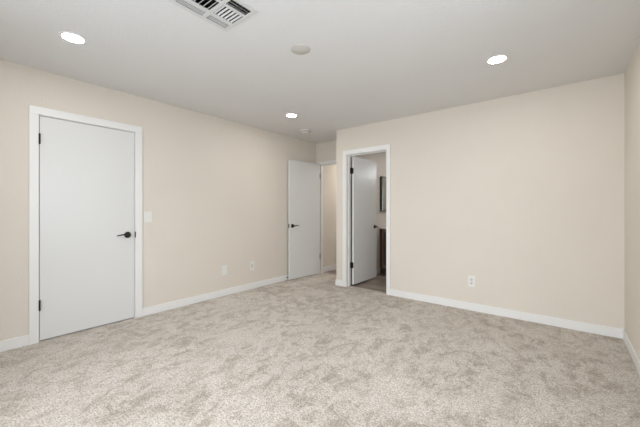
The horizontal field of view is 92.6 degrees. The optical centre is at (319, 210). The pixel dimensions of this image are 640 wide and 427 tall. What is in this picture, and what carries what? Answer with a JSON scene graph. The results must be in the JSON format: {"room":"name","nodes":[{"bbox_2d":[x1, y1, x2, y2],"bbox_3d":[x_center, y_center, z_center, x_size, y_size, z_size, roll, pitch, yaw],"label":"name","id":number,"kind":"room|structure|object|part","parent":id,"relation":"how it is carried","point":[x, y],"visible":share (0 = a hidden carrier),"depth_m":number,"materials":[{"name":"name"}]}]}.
{"room":"empty bedroom","nodes":[
{"label":"empty bedroom","id":0,"kind":"room"},
{"bbox_2d":[0,59,315,340],"bbox_3d":[-1.640,-0.040,3.929,0.120,2.440,5.108,0,0,39],"label":"wall","id":1,"kind":"structure","parent":0,"point":[215,189],"depth_m":3.71,"materials":[{"name":"beige paint"}]},
{"bbox_2d":[29,105,141,344],"bbox_3d":[-2.311,0.128,3.078,0.135,2.105,0.921,0,0,39],"label":"door frame","id":2,"kind":"structure","parent":1,"relation":"attached to","point":[35,112],"depth_m":2.72,"materials":[{"name":"white paint"}]},
{"bbox_2d":[39,116,135,339],"bbox_3d":[-2.265,0.160,3.038,0.093,2.016,0.792,0,0,39],"label":"door","id":3,"kind":"structure","parent":1,"relation":"in","point":[86,172],"depth_m":3.00,"materials":[{"name":"white paint"}]},
{"bbox_2d":[0,275,287,351],"bbox_3d":[-1.589,1.135,3.887,0.013,0.090,4.867,0,0,39],"label":"baseboard","id":4,"kind":"structure","parent":1,"relation":"attached to","point":[17,342],"depth_m":3.79,"materials":[{"name":"white paint"}]},
{"bbox_2d":[144,211,151,222],"bbox_3d":[-1.939,0.074,3.451,0.012,0.124,0.082,0,0,39],"label":"light switch","id":5,"kind":"object","parent":1,"relation":"attached to","point":[147,214],"visible":1,"depth_m":3.44,"materials":[{"name":"white plastic"}]},
{"bbox_2d":[221,265,226,275],"bbox_3d":[-1.323,0.827,4.223,0.008,0.132,0.088,0,0,39],"label":"wall plate","id":6,"kind":"object","parent":1,"relation":"attached to","point":[223,268],"visible":1,"depth_m":4.22,"materials":[{"name":"white plastic"}]},
{"bbox_2d":[250,261,253,270],"bbox_3d":[-1.023,0.835,4.598,0.009,0.132,0.086,0,0,39],"label":"wall outlet","id":7,"kind":"object","parent":1,"relation":"attached to","point":[252,262],"visible":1,"depth_m":4.60,"materials":[{"name":"white plastic"}]},
{"bbox_2d":[0,269,639,426],"bbox_3d":[0.751,1.202,3.568,4.146,0.045,7.290,0,0,39],"label":"floor","id":8,"kind":"structure","parent":0,"point":[307,351],"depth_m":2.27,"materials":[{"name":"carpet"}]},
{"bbox_2d":[379,226,385,273],"bbox_3d":[1.605,0.749,5.951,0.504,0.874,0.940,0,0,39],"label":"bathroom vanity","id":9,"kind":"object","parent":8,"relation":"on","point":[382,229],"visible":0.23,"depth_m":5.71,"materials":[{"name":"brown wood"}]},
{"bbox_3d":[1.322,0.713,5.593,0.409,0.735,0.012,0,0,39],"label":"frame","id":10,"kind":"part","parent":9,"relation":"part of","materials":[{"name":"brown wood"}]},
{"bbox_2d":[0,0,639,143],"bbox_3d":[0.782,-1.310,3.575,4.346,0.100,7.580,0,0,39],"label":"ceiling","id":11,"kind":"structure","parent":0,"point":[367,61],"depth_m":2.44,"materials":[{"name":"paint"}]},
{"bbox_2d":[58,31,86,43],"bbox_3d":[-1.803,-1.258,2.232,0.168,0.005,0.168,0,0,39],"label":"recessed light","id":12,"kind":"object","parent":11,"relation":"in","point":[71,37],"visible":1,"depth_m":2.22,"materials":[{"name":"white paint"}]},
{"bbox_2d":[62,33,83,42],"bbox_3d":[-1.803,-1.258,2.232,0.128,0.004,0.128,0,0,-16],"label":"diffuser","id":13,"kind":"object","parent":12,"relation":"attached to","point":[70,37],"depth_m":2.22,"materials":[{"name":"white plastic"}]},
{"bbox_2d":[168,0,257,31],"bbox_3d":[-0.651,-1.387,1.884,0.344,0.265,0.404,0,0,39],"label":"ceiling vent","id":14,"kind":"object","parent":11,"relation":"in","point":[225,6],"visible":1,"depth_m":1.96,"materials":[{"name":"white metal"}]},
{"bbox_2d":[285,113,297,116],"bbox_3d":[-0.378,-1.258,4.050,0.168,0.005,0.168,0,0,39],"label":"recessed light","id":15,"kind":"object","parent":11,"relation":"in","point":[288,114],"visible":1,"depth_m":4.05,"materials":[{"name":"white paint"}]},
{"bbox_2d":[291,44,309,54],"bbox_3d":[-0.152,-1.258,2.393,0.152,0.004,0.152,0,0,39],"label":"cover plate","id":16,"kind":"object","parent":11,"relation":"attached to","point":[300,49],"visible":1,"depth_m":2.39,"materials":[{"name":"grey plastic"}]},
{"bbox_2d":[300,129,310,133],"bbox_3d":[-0.230,-1.236,4.819,0.164,0.047,0.164,0,0,39],"label":"smoke detector","id":17,"kind":"object","parent":11,"relation":"attached to","point":[303,131],"visible":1,"depth_m":4.77,"materials":[{"name":"white plastic"}]},
{"bbox_2d":[486,54,508,64],"bbox_3d":[1.478,-1.258,2.553,0.168,0.005,0.168,0,0,39],"label":"recessed light","id":18,"kind":"object","parent":11,"relation":"in","point":[496,59],"visible":1,"depth_m":2.54,"materials":[{"name":"white paint"}]},
{"bbox_2d":[488,56,505,63],"bbox_3d":[1.478,-1.258,2.553,0.128,0.004,0.128,0,0,-16],"label":"diffuser","id":19,"kind":"object","parent":18,"relation":"attached to","point":[494,59],"depth_m":2.55,"materials":[{"name":"white plastic"}]},
{"bbox_2d":[316,140,335,161],"bbox_3d":[0.300,-0.040,5.571,0.859,2.440,0.120,0,0,39],"label":"wall","id":20,"kind":"structure","parent":0,"point":[326,151],"depth_m":5.64,"materials":[{"name":"beige paint"}]},
{"bbox_2d":[316,160,335,272],"bbox_3d":[0.294,0.138,5.566,0.852,2.085,0.135,0,0,39],"label":"door frame","id":21,"kind":"structure","parent":20,"relation":"attached to","point":[333,162],"depth_m":5.78,"materials":[{"name":"white paint"}]},
{"bbox_2d":[288,160,319,279],"bbox_3d":[-0.246,0.156,5.408,0.102,2.024,0.760,0,0,43],"label":"door","id":22,"kind":"structure","parent":21,"relation":"attached to","point":[303,177],"depth_m":5.37,"materials":[{"name":"white paint"}]},
{"bbox_2d":[323,152,385,276],"bbox_3d":[0.942,-0.040,6.338,1.014,2.440,2.963,0,0,39],"label":"wall","id":23,"kind":"structure","parent":0,"point":[329,171],"depth_m":5.91,"materials":[{"name":"beige paint"}]},
{"bbox_2d":[323,264,335,271],"bbox_3d":[0.777,1.138,6.741,0.013,0.096,2.300,0,0,39],"label":"baseboard","id":24,"kind":"structure","parent":23,"relation":"attached to","point":[332,267],"depth_m":5.99,"materials":[{"name":"white paint"}]},
{"bbox_2d":[380,176,385,210],"bbox_3d":[1.340,-0.315,5.984,0.049,0.650,0.620,0,0,39],"label":"bathroom mirror","id":25,"kind":"object","parent":23,"relation":"attached to","point":[382,179],"visible":0.46,"depth_m":5.75,"materials":[{"name":"grey mirror"}]},
{"bbox_2d":[382,177,385,209],"bbox_3d":[1.357,-0.315,5.970,0.004,0.626,0.596,0,0,39],"label":"mirror glass","id":26,"kind":"object","parent":25,"relation":"attached to","point":[383,178],"depth_m":5.78,"materials":[{"name":"silver mirror"}]},
{"bbox_2d":[336,73,624,328],"bbox_3d":[1.612,-0.040,3.829,3.367,2.440,0.120,0,0,39],"label":"wall","id":27,"kind":"structure","parent":0,"point":[523,195],"depth_m":3.33,"materials":[{"name":"beige paint"}]},
{"bbox_2d":[335,279,342,285],"bbox_3d":[0.464,1.135,4.998,0.139,0.090,0.539,0,0,39],"label":"baseboard","id":28,"kind":"structure","parent":27,"relation":"attached to","point":[337,282],"depth_m":4.78,"materials":[{"name":"white paint"}]},
{"bbox_2d":[350,156,377,283],"bbox_3d":[0.748,0.156,5.040,0.095,2.008,0.768,0,0,40],"label":"door","id":29,"kind":"structure","parent":27,"relation":"in","point":[363,171],"depth_m":5.00,"materials":[{"name":"white paint"}]},
{"bbox_2d":[343,144,390,294],"bbox_3d":[0.703,0.129,4.546,0.800,2.102,0.135,0,0,39],"label":"door frame","id":30,"kind":"structure","parent":27,"relation":"attached to","point":[347,154],"depth_m":4.71,"materials":[{"name":"white paint"}]},
{"bbox_2d":[468,275,474,286],"bbox_3d":[1.787,0.836,3.605,0.078,0.132,0.010,0,0,39],"label":"wall outlet","id":31,"kind":"object","parent":27,"relation":"attached to","point":[471,279],"visible":1,"depth_m":3.60,"materials":[{"name":"white plastic"}]},
{"bbox_2d":[390,289,624,338],"bbox_3d":[1.883,1.135,3.527,2.327,0.090,0.013,0,0,39],"label":"baseboard","id":32,"kind":"structure","parent":27,"relation":"attached to","point":[542,319],"depth_m":3.31,"materials":[{"name":"white paint"}]},
{"bbox_2d":[625,39,639,358],"bbox_3d":[1.454,-0.040,1.032,0.120,2.440,4.447,0,0,39],"label":"wall","id":33,"kind":"structure","parent":0,"point":[632,73],"depth_m":2.44,"materials":[{"name":"beige paint"}]},
{"bbox_2d":[623,329,639,374],"bbox_3d":[1.435,1.135,1.115,0.013,0.090,4.314,0,0,39],"label":"baseboard","id":34,"kind":"structure","parent":33,"relation":"attached to","point":[633,354],"depth_m":2.44,"materials":[{"name":"white paint"}]}
]}

